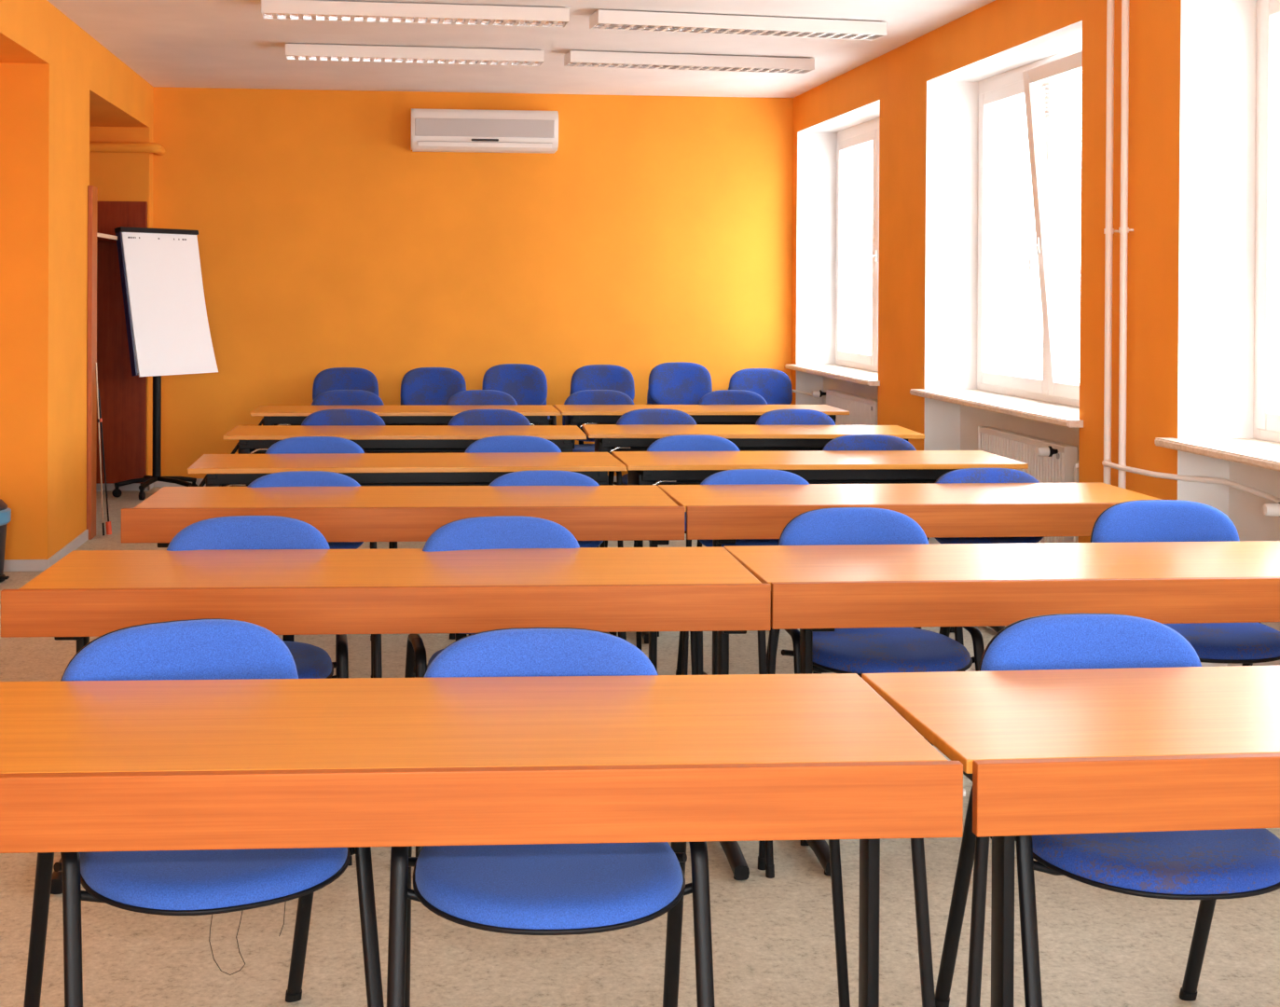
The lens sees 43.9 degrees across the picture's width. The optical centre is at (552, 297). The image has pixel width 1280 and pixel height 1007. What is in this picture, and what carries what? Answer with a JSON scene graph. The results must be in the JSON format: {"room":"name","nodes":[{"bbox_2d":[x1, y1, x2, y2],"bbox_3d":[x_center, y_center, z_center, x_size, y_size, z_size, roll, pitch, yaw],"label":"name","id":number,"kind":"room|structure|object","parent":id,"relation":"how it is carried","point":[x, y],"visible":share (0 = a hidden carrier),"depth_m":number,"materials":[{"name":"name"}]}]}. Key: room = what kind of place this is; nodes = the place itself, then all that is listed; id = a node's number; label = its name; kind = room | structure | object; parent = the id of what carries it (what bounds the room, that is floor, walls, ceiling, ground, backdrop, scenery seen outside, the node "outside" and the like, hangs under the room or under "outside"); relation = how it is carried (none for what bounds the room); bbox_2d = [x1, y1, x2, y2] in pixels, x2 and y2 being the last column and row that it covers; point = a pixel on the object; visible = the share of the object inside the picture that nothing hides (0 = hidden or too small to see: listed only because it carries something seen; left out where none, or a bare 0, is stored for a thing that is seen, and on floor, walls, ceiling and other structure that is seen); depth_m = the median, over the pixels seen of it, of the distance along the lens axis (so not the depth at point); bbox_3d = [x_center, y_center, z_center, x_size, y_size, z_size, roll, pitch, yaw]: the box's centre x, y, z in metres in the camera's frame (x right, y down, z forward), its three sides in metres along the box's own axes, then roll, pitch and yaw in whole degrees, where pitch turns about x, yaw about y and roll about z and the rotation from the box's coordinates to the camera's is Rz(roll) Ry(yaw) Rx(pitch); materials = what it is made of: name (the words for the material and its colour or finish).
{"room":"classroom","nodes":[
{"label":"classroom","id":0,"kind":"room"},
{"bbox_2d":[0,0,153,559],"bbox_3d":[-2.651,-0.029,3.453,1.020,2.920,16.180,0,0,-5],"label":"wall","id":1,"kind":"structure","parent":0,"point":[61,91],"depth_m":8.18,"materials":[{"name":"orange paint"}]},
{"bbox_2d":[3,482,153,571],"bbox_3d":[-2.554,1.401,3.471,0.832,0.060,16.180,0,0,-5],"label":"baseboard","id":2,"kind":"structure","parent":1,"relation":"attached to","point":[9,565],"depth_m":8.31,"materials":[{"name":"grey"}]},
{"bbox_2d":[151,86,793,478],"bbox_3d":[-0.845,-0.068,11.853,6.220,2.920,0.200,0,0,-5],"label":"wall","id":3,"kind":"structure","parent":0,"point":[656,230],"depth_m":11.77,"materials":[{"name":"orange paint"}]},
{"bbox_2d":[89,141,165,155],"bbox_3d":[-3.262,-1.073,11.371,0.906,0.071,0.286,0,0,-5],"label":"pipe","id":4,"kind":"object","parent":3,"relation":"attached to","point":[94,146],"visible":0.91,"depth_m":11.26,"materials":[{"name":"orange paint"}]},
{"bbox_2d":[153,476,616,486],"bbox_3d":[-0.549,1.364,11.784,4.746,0.060,0.012,0,0,-5],"label":"baseboard","id":5,"kind":"structure","parent":3,"relation":"attached to","point":[199,480],"depth_m":11.56,"materials":[{"name":"grey"}]},
{"bbox_2d":[411,108,558,153],"bbox_3d":[-0.499,-1.232,11.671,1.080,0.305,0.214,0,0,-5],"label":"air conditioner","id":6,"kind":"object","parent":3,"relation":"attached to","point":[432,130],"visible":1,"depth_m":11.58,"materials":[{"name":"white plastic"}]},
{"bbox_2d":[414,117,554,137],"bbox_3d":[-0.489,-1.242,11.571,1.020,0.130,0.014,0,0,-5],"label":"grille","id":7,"kind":"object","parent":6,"relation":"attached to","point":[424,127],"depth_m":11.57,"materials":[{"name":"grey plastic"}]},
{"bbox_2d":[47,0,994,97],"bbox_3d":[-0.045,-1.551,3.592,6.220,0.150,16.780,0,0,-5],"label":"ceiling","id":8,"kind":"structure","parent":0,"point":[218,44],"depth_m":9.40,"materials":[{"name":"white paint"}]},
{"bbox_2d":[285,42,544,66],"bbox_3d":[-0.830,-1.476,9.603,1.555,0.078,0.195,0,0,-8],"label":"ceiling light","id":9,"kind":"object","parent":8,"relation":"attached to","point":[294,51],"visible":1,"depth_m":9.54,"materials":[{"name":"white plastic"}]},
{"bbox_2d":[261,0,569,27],"bbox_3d":[-0.699,-1.467,8.149,1.568,0.078,0.195,0,0,-8],"label":"ceiling light","id":10,"kind":"object","parent":8,"relation":"attached to","point":[325,10],"visible":1,"depth_m":8.09,"materials":[{"name":"white plastic"}]},
{"bbox_2d":[564,50,814,73],"bbox_3d":[0.859,-1.468,9.850,1.558,0.078,0.195,0,0,-10],"label":"ceiling light","id":11,"kind":"object","parent":8,"relation":"attached to","point":[572,58],"visible":1,"depth_m":9.79,"materials":[{"name":"white plastic"}]},
{"bbox_2d":[589,9,887,40],"bbox_3d":[1.003,-1.459,8.462,1.605,0.078,0.195,0,0,-12],"label":"ceiling light","id":12,"kind":"object","parent":8,"relation":"attached to","point":[601,19],"visible":1,"depth_m":8.40,"materials":[{"name":"white plastic"}]},
{"bbox_2d":[0,484,1279,1006],"bbox_3d":[-0.062,1.504,3.610,6.220,0.120,16.780,0,0,-5],"label":"floor","id":13,"kind":"structure","parent":0,"point":[774,941],"depth_m":3.56,"materials":[{"name":"beige carpet"}]},
{"bbox_2d":[0,498,11,582],"bbox_3d":[-2.850,1.196,7.831,0.328,0.417,0.326,0,0,-5],"label":"trash bin","id":14,"kind":"object","parent":13,"relation":"on","point":[5,511],"visible":1,"depth_m":7.81,"materials":[{"name":"black"}]},
{"bbox_2d":[95,362,104,536],"bbox_3d":[-2.636,0.882,9.226,0.064,1.009,0.013,0,0,15],"label":"pole","id":15,"kind":"object","parent":13,"relation":"on","point":[95,363],"visible":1,"depth_m":9.22,"materials":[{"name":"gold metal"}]},
{"bbox_2d":[97,388,111,535],"bbox_3d":[-2.621,0.962,9.271,0.097,0.850,0.032,0,0,18],"label":"pole","id":16,"kind":"object","parent":13,"relation":"on","point":[107,523],"visible":1,"depth_m":9.27,"materials":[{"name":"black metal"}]},
{"bbox_2d":[86,185,147,539],"bbox_3d":[-3.180,0.354,10.198,0.838,2.070,2.215,0,0,-5],"label":"wardrobe","id":17,"kind":"object","parent":13,"relation":"on","point":[122,395],"visible":0.35,"depth_m":11.25,"materials":[{"name":"brown wood"}]},
{"bbox_2d":[96,236,116,241],"bbox_3d":[-3.239,-0.401,10.200,0.675,0.020,2.070,0,0,-5],"label":"shelf","id":18,"kind":"object","parent":17,"relation":"attached to","point":[99,239],"depth_m":10.60,"materials":[{"name":"white wood"}]},
{"bbox_2d":[111,226,218,499],"bbox_3d":[-2.809,0.452,11.061,0.614,1.868,0.728,1,0,37],"label":"flip chart","id":19,"kind":"object","parent":13,"relation":"on","point":[168,330],"visible":0.96,"depth_m":10.94,"materials":[{"name":"white paper"}]},
{"bbox_2d":[23,618,384,1006],"bbox_3d":[-0.625,1.038,2.855,0.558,0.822,0.648,0,0,-26],"label":"chair","id":20,"kind":"object","parent":13,"relation":"on","point":[201,882],"visible":0.33,"depth_m":2.81,"materials":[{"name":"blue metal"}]},
{"bbox_2d":[166,515,352,865],"bbox_3d":[-0.817,1.025,4.213,0.558,0.830,0.612,0,0,-8],"label":"chair","id":21,"kind":"object","parent":13,"relation":"on","point":[311,661],"visible":0.29,"depth_m":4.38,"materials":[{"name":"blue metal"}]},
{"bbox_2d":[247,470,382,677],"bbox_3d":[-0.880,1.033,5.578,0.558,0.797,0.612,0,0,-7],"label":"chair","id":22,"kind":"object","parent":13,"relation":"on","point":[292,478],"visible":0.07,"depth_m":5.75,"materials":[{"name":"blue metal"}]},
{"bbox_2d":[264,436,376,640],"bbox_3d":[-1.023,1.018,6.775,0.558,0.812,0.612,0,0,-6],"label":"chair","id":23,"kind":"object","parent":13,"relation":"on","point":[299,444],"visible":0.06,"depth_m":6.96,"materials":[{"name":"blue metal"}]},
{"bbox_2d":[311,389,384,405],"bbox_3d":[-1.257,0.990,9.623,0.558,0.834,0.612,0,0,-3],"label":"chair","id":24,"kind":"object","parent":13,"relation":"on","point":[336,397],"visible":0.06,"depth_m":9.80,"materials":[{"name":"blue fabric"}]},
{"bbox_2d":[301,408,397,548],"bbox_3d":[-1.081,1.003,8.180,0.558,0.826,0.612,0,0,-7],"label":"chair","id":25,"kind":"object","parent":13,"relation":"on","point":[343,416],"visible":0.07,"depth_m":8.36,"materials":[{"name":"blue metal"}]},
{"bbox_2d":[0,546,774,894],"bbox_3d":[-0.395,1.069,4.117,1.878,0.740,0.585,0,0,-4],"label":"folding table","id":26,"kind":"object","parent":13,"relation":"on","point":[85,594],"visible":0.89,"depth_m":3.87,"materials":[{"name":"laminate"}]},
{"bbox_2d":[121,484,684,672],"bbox_3d":[-0.503,1.061,5.507,1.851,0.740,0.585,0,0,-4],"label":"folding table","id":27,"kind":"object","parent":13,"relation":"on","point":[636,514],"visible":0.73,"depth_m":5.26,"materials":[{"name":"laminate"}]},
{"bbox_2d":[222,425,586,454],"bbox_3d":[-0.740,1.045,8.062,1.781,0.740,0.569,0,0,-4],"label":"folding table","id":28,"kind":"object","parent":13,"relation":"on","point":[253,439],"visible":0.45,"depth_m":7.89,"materials":[{"name":"laminate"}]},
{"bbox_2d":[250,404,560,425],"bbox_3d":[-0.874,1.036,9.496,1.798,0.740,0.569,0,0,-5],"label":"folding table","id":29,"kind":"object","parent":13,"relation":"on","point":[536,414],"visible":0.51,"depth_m":9.29,"materials":[{"name":"laminate"}]},
{"bbox_2d":[187,452,626,547],"bbox_3d":[-0.605,1.053,6.672,1.770,0.740,0.569,0,0,-6],"label":"folding table","id":30,"kind":"object","parent":13,"relation":"on","point":[475,468],"visible":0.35,"depth_m":6.48,"materials":[{"name":"laminate"}]},
{"bbox_2d":[445,389,517,405],"bbox_3d":[-0.414,0.994,9.676,0.558,0.834,0.612,0,0,-8],"label":"chair","id":31,"kind":"object","parent":13,"relation":"on","point":[473,397],"visible":0.06,"depth_m":9.86,"materials":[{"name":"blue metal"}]},
{"bbox_2d":[0,673,965,1006],"bbox_3d":[-0.287,1.078,2.658,1.839,0.741,0.585,0,0,-4],"label":"folding table","id":32,"kind":"object","parent":13,"relation":"on","point":[165,764],"visible":1,"depth_m":2.43,"materials":[{"name":"laminate"}]},
{"bbox_2d":[447,409,530,425],"bbox_3d":[-0.324,1.007,8.228,0.558,0.826,0.612,0,0,-3],"label":"chair","id":33,"kind":"object","parent":13,"relation":"on","point":[473,417],"visible":0.08,"depth_m":8.40,"materials":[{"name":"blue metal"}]},
{"bbox_2d":[449,435,561,639],"bbox_3d":[-0.165,1.022,6.857,0.558,0.812,0.612,0,0,-3],"label":"chair","id":34,"kind":"object","parent":13,"relation":"on","point":[500,443],"visible":0.07,"depth_m":7.04,"materials":[{"name":"blue fabric"}]},
{"bbox_2d":[404,515,609,856],"bbox_3d":[-0.110,1.029,4.231,0.558,0.830,0.612,0,0,-10],"label":"chair","id":35,"kind":"object","parent":13,"relation":"on","point":[498,531],"visible":0.2,"depth_m":4.40,"materials":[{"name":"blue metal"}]},
{"bbox_2d":[467,469,626,640],"bbox_3d":[-0.023,1.038,5.640,0.558,0.797,0.612,0,0,-2],"label":"chair","id":36,"kind":"object","parent":13,"relation":"on","point":[535,477],"visible":0.1,"depth_m":5.82,"materials":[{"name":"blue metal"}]},
{"bbox_2d":[386,627,715,1006],"bbox_3d":[-0.011,1.042,2.805,0.558,0.822,0.612,0,0,-3],"label":"chair","id":37,"kind":"object","parent":13,"relation":"on","point":[540,888],"visible":0.49,"depth_m":2.66,"materials":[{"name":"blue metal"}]},
{"bbox_2d":[562,389,633,452],"bbox_3d":[0.311,0.998,9.755,0.558,0.834,0.612,0,0,-5],"label":"chair","id":38,"kind":"object","parent":13,"relation":"on","point":[587,396],"visible":0.17,"depth_m":9.93,"materials":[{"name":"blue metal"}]},
{"bbox_2d":[646,387,656,404],"bbox_3d":[0.940,0.992,11.363,0.558,0.834,0.612,0,0,-6],"label":"chair","id":39,"kind":"object","parent":13,"relation":"on","point":[649,401],"visible":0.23,"depth_m":11.49,"materials":[{"name":"black metal"}]},
{"bbox_2d":[646,361,712,404],"bbox_3d":[0.946,0.887,11.302,0.558,0.834,0.612,0,0,-6],"label":"chair","id":40,"kind":"object","parent":39,"relation":"on","point":[677,382],"visible":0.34,"depth_m":11.47,"materials":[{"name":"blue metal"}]},
{"bbox_2d":[605,408,701,547],"bbox_3d":[0.581,1.011,8.315,0.558,0.826,0.612,0,0,-7],"label":"chair","id":41,"kind":"object","parent":13,"relation":"on","point":[646,416],"visible":0.16,"depth_m":8.49,"materials":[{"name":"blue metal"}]},
{"bbox_2d":[646,434,740,636],"bbox_3d":[0.660,1.026,6.946,0.558,0.812,0.612,0,0,-8],"label":"chair","id":42,"kind":"object","parent":13,"relation":"on","point":[681,442],"visible":0.06,"depth_m":7.12,"materials":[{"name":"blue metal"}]},
{"bbox_2d":[553,404,849,448],"bbox_3d":[0.894,1.044,9.678,1.729,0.740,0.569,0,0,-5],"label":"folding table","id":43,"kind":"object","parent":13,"relation":"on","point":[578,415],"visible":0.36,"depth_m":9.49,"materials":[{"name":"laminate"}]},
{"bbox_2d":[698,389,767,404],"bbox_3d":[1.161,1.002,9.807,0.558,0.834,0.612,0,0,-7],"label":"chair","id":44,"kind":"object","parent":13,"relation":"on","point":[723,396],"visible":0.08,"depth_m":9.99,"materials":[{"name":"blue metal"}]},
{"bbox_2d":[675,468,821,674],"bbox_3d":[0.763,1.042,5.720,0.558,0.797,0.612,0,0,-2],"label":"chair","id":45,"kind":"object","parent":13,"relation":"on","point":[736,476],"visible":0.09,"depth_m":5.90,"materials":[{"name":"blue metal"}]},
{"bbox_2d":[582,424,924,547],"bbox_3d":[1.018,1.053,8.219,1.698,0.740,0.569,0,0,-2],"label":"folding table","id":46,"kind":"object","parent":13,"relation":"on","point":[609,438],"visible":0.38,"depth_m":8.02,"materials":[{"name":"laminate"}]},
{"bbox_2d":[755,409,835,425],"bbox_3d":[1.325,1.015,8.346,0.558,0.826,0.612,0,0,-5],"label":"chair","id":47,"kind":"object","parent":13,"relation":"on","point":[777,417],"visible":0.07,"depth_m":8.52,"materials":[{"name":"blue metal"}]},
{"bbox_2d":[611,450,1028,643],"bbox_3d":[1.131,1.062,6.859,1.696,0.740,0.569,0,0,-5],"label":"folding table","id":48,"kind":"object","parent":13,"relation":"on","point":[644,468],"visible":0.46,"depth_m":6.67,"materials":[{"name":"laminate"}]},
{"bbox_2d":[766,507,984,845],"bbox_3d":[0.902,1.033,4.449,0.558,0.830,0.612,0,0,-7],"label":"chair","id":49,"kind":"object","parent":13,"relation":"on","point":[862,650],"visible":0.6,"depth_m":4.42,"materials":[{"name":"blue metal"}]},
{"bbox_2d":[822,434,954,633],"bbox_3d":[1.448,1.030,7.012,0.558,0.812,0.612,0,0,-2],"label":"chair","id":50,"kind":"object","parent":13,"relation":"on","point":[850,442],"visible":0.05,"depth_m":7.19,"materials":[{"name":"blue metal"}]},
{"bbox_2d":[657,481,1161,674],"bbox_3d":[1.281,1.069,5.654,1.744,0.740,0.585,0,0,-5],"label":"folding table","id":51,"kind":"object","parent":13,"relation":"on","point":[721,514],"visible":0.52,"depth_m":5.40,"materials":[{"name":"laminate"}]},
{"bbox_2d":[915,467,1043,671],"bbox_3d":[1.670,1.046,5.807,0.558,0.797,0.612,0,0,-7],"label":"chair","id":52,"kind":"object","parent":13,"relation":"on","point":[966,474],"visible":0.14,"depth_m":5.97,"materials":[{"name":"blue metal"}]},
{"bbox_2d":[723,540,1279,876],"bbox_3d":[1.394,1.078,4.270,1.784,0.740,0.585,0,0,-5],"label":"folding table","id":53,"kind":"object","parent":13,"relation":"on","point":[815,588],"visible":0.85,"depth_m":4.00,"materials":[{"name":"laminate"}]},
{"bbox_2d":[861,665,1279,1006],"bbox_3d":[1.500,1.087,2.803,1.786,0.740,0.585,0,0,-6],"label":"folding table","id":54,"kind":"object","parent":13,"relation":"on","point":[1088,750],"visible":0.99,"depth_m":2.56,"materials":[{"name":"laminate"}]},
{"bbox_2d":[935,613,1279,1006],"bbox_3d":[1.082,1.047,2.965,0.558,0.822,0.612,0,0,-4],"label":"chair","id":55,"kind":"object","parent":13,"relation":"on","point":[1208,866],"visible":0.38,"depth_m":2.83,"materials":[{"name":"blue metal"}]},
{"bbox_2d":[1090,499,1279,665],"bbox_3d":[1.875,1.037,4.651,0.558,0.830,0.612,0,0,-2],"label":"chair","id":56,"kind":"object","parent":13,"relation":"on","point":[1141,520],"visible":0.43,"depth_m":4.81,"materials":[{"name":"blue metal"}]},
{"bbox_3d":[-0.259,0.986,11.248,0.558,0.834,0.612,0,0,-5],"label":"chair","id":57,"kind":"object","parent":13,"relation":"on","visible":0},
{"bbox_2d":[481,363,556,425],"bbox_3d":[-0.253,0.894,11.187,0.558,0.834,0.612,0,0,-5],"label":"chair","id":58,"kind":"object","parent":57,"relation":"on","point":[527,384],"visible":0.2,"depth_m":11.36,"materials":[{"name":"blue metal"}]},
{"bbox_3d":[-0.835,0.983,11.192,0.558,0.834,0.612,0,0,-6],"label":"chair","id":59,"kind":"object","parent":13,"relation":"on","visible":0},
{"bbox_2d":[400,367,466,405],"bbox_3d":[-0.829,0.916,11.132,0.558,0.834,0.612,0,0,-6],"label":"chair","id":60,"kind":"object","parent":59,"relation":"on","point":[421,386],"visible":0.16,"depth_m":11.30,"materials":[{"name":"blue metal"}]},
{"bbox_3d":[0.373,0.989,11.308,0.558,0.834,0.612,0,0,-5],"label":"chair","id":61,"kind":"object","parent":13,"relation":"on","visible":0},
{"bbox_2d":[570,364,634,399],"bbox_3d":[0.379,0.902,11.248,0.558,0.834,0.612,0,0,-5],"label":"chair","id":62,"kind":"object","parent":61,"relation":"on","point":[592,377],"visible":0.24,"depth_m":11.42,"materials":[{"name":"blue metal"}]},
{"bbox_3d":[1.517,0.995,11.418,0.558,0.834,0.612,0,0,-2],"label":"chair","id":63,"kind":"object","parent":13,"relation":"on","visible":0},
{"bbox_2d":[729,368,792,404],"bbox_3d":[1.523,0.933,11.358,0.558,0.834,0.612,0,0,-2],"label":"chair","id":64,"kind":"object","parent":63,"relation":"on","point":[774,385],"visible":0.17,"depth_m":11.53,"materials":[{"name":"blue fabric"}]},
{"bbox_3d":[-1.458,0.980,11.133,0.558,0.834,0.612,0,0,-5],"label":"chair","id":65,"kind":"object","parent":13,"relation":"on","visible":0},
{"bbox_2d":[312,367,378,399],"bbox_3d":[-1.452,0.914,11.073,0.558,0.834,0.612,0,0,-5],"label":"chair","id":66,"kind":"object","parent":65,"relation":"on","point":[333,378],"visible":0.17,"depth_m":11.24,"materials":[{"name":"blue fabric"}]},
{"bbox_2d":[791,0,1279,666],"bbox_3d":[2.812,-0.003,3.977,0.442,2.920,16.180,0,0,-5],"label":"wall","id":67,"kind":"structure","parent":0,"point":[1192,63],"depth_m":6.79,"materials":[{"name":"orange paint"}]},
{"bbox_2d":[792,389,821,398],"bbox_3d":[1.883,0.708,11.743,0.096,0.040,0.573,0,0,-19],"label":"pipe","id":68,"kind":"object","parent":67,"relation":"attached to","point":[793,391],"visible":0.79,"depth_m":11.80,"materials":[{"name":"white metal"}]},
{"bbox_2d":[784,117,880,385],"bbox_3d":[2.089,-0.348,10.869,0.460,1.776,2.135,0,0,-5],"label":"window","id":69,"kind":"structure","parent":67,"relation":"in","point":[852,366],"depth_m":11.42,"materials":[{"name":"white plastic"}]},
{"bbox_2d":[812,389,877,425],"bbox_3d":[2.003,0.964,10.792,0.158,0.600,1.239,0,0,-5],"label":"radiator","id":70,"kind":"object","parent":67,"relation":"attached to","point":[862,410],"visible":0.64,"depth_m":10.72,"materials":[{"name":"white metal"}]},
{"bbox_2d":[826,389,877,401],"bbox_3d":[2.054,0.666,10.764,0.060,0.004,1.170,0,0,-5],"label":"grille","id":71,"kind":"object","parent":70,"relation":"attached to","point":[850,397],"depth_m":10.83,"materials":[{"name":"white metal"}]},
{"bbox_2d":[909,44,1083,427],"bbox_3d":[2.369,-0.330,7.950,0.460,1.776,2.140,0,0,-5],"label":"window","id":72,"kind":"structure","parent":67,"relation":"in","point":[1052,399],"depth_m":7.94,"materials":[{"name":"white plastic"}]},
{"bbox_2d":[977,426,1077,543],"bbox_3d":[2.288,0.982,7.820,0.158,0.600,1.088,0,0,-5],"label":"radiator","id":73,"kind":"object","parent":67,"relation":"attached to","point":[1048,461],"visible":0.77,"depth_m":7.58,"materials":[{"name":"white metal"}]},
{"bbox_2d":[979,426,1073,447],"bbox_3d":[2.336,0.685,7.823,0.060,0.004,1.080,0,0,-5],"label":"grille","id":74,"kind":"object","parent":73,"relation":"attached to","point":[1017,437],"depth_m":7.82,"materials":[{"name":"white metal"}]},
{"bbox_2d":[1073,460,1078,542],"bbox_3d":[2.350,1.082,7.028,0.059,0.711,0.190,0,0,17],"label":"drain pipe","id":75,"kind":"object","parent":67,"relation":"attached to","point":[1076,467],"visible":0.28,"depth_m":7.10,"materials":[{"name":"white metal"}]},
{"bbox_2d":[1103,0,1118,484],"bbox_3d":[2.314,-0.020,6.551,0.059,2.920,0.038,0,0,-5],"label":"pipe","id":76,"kind":"object","parent":67,"relation":"attached to","point":[1108,230],"visible":0.86,"depth_m":6.54,"materials":[{"name":"white metal"}]},
{"bbox_2d":[1117,0,1133,489],"bbox_3d":[2.327,-0.019,6.416,0.059,2.920,0.038,0,0,-5],"label":"pipe","id":77,"kind":"object","parent":67,"relation":"attached to","point":[1123,230],"visible":0.88,"depth_m":6.40,"materials":[{"name":"white metal"}]},
{"bbox_2d":[1101,458,1279,503],"bbox_3d":[2.430,0.708,5.973,0.108,0.074,1.178,0,0,-17],"label":"pipe","id":78,"kind":"object","parent":67,"relation":"attached to","point":[1107,462],"visible":0.99,"depth_m":5.97,"materials":[{"name":"white metal"}]},
{"bbox_2d":[1154,0,1279,471],"bbox_3d":[2.648,-0.312,5.034,0.460,1.776,2.140,0,0,-5],"label":"window","id":79,"kind":"structure","parent":67,"relation":"in","point":[1262,450],"depth_m":5.96,"materials":[{"name":"white plastic"}]},
{"bbox_2d":[1261,502,1279,516],"bbox_3d":[2.568,1.001,4.889,0.158,0.600,1.139,0,0,-5],"label":"radiator valve","id":80,"kind":"object","parent":67,"relation":"attached to","point":[1268,509],"visible":1,"depth_m":5.41,"materials":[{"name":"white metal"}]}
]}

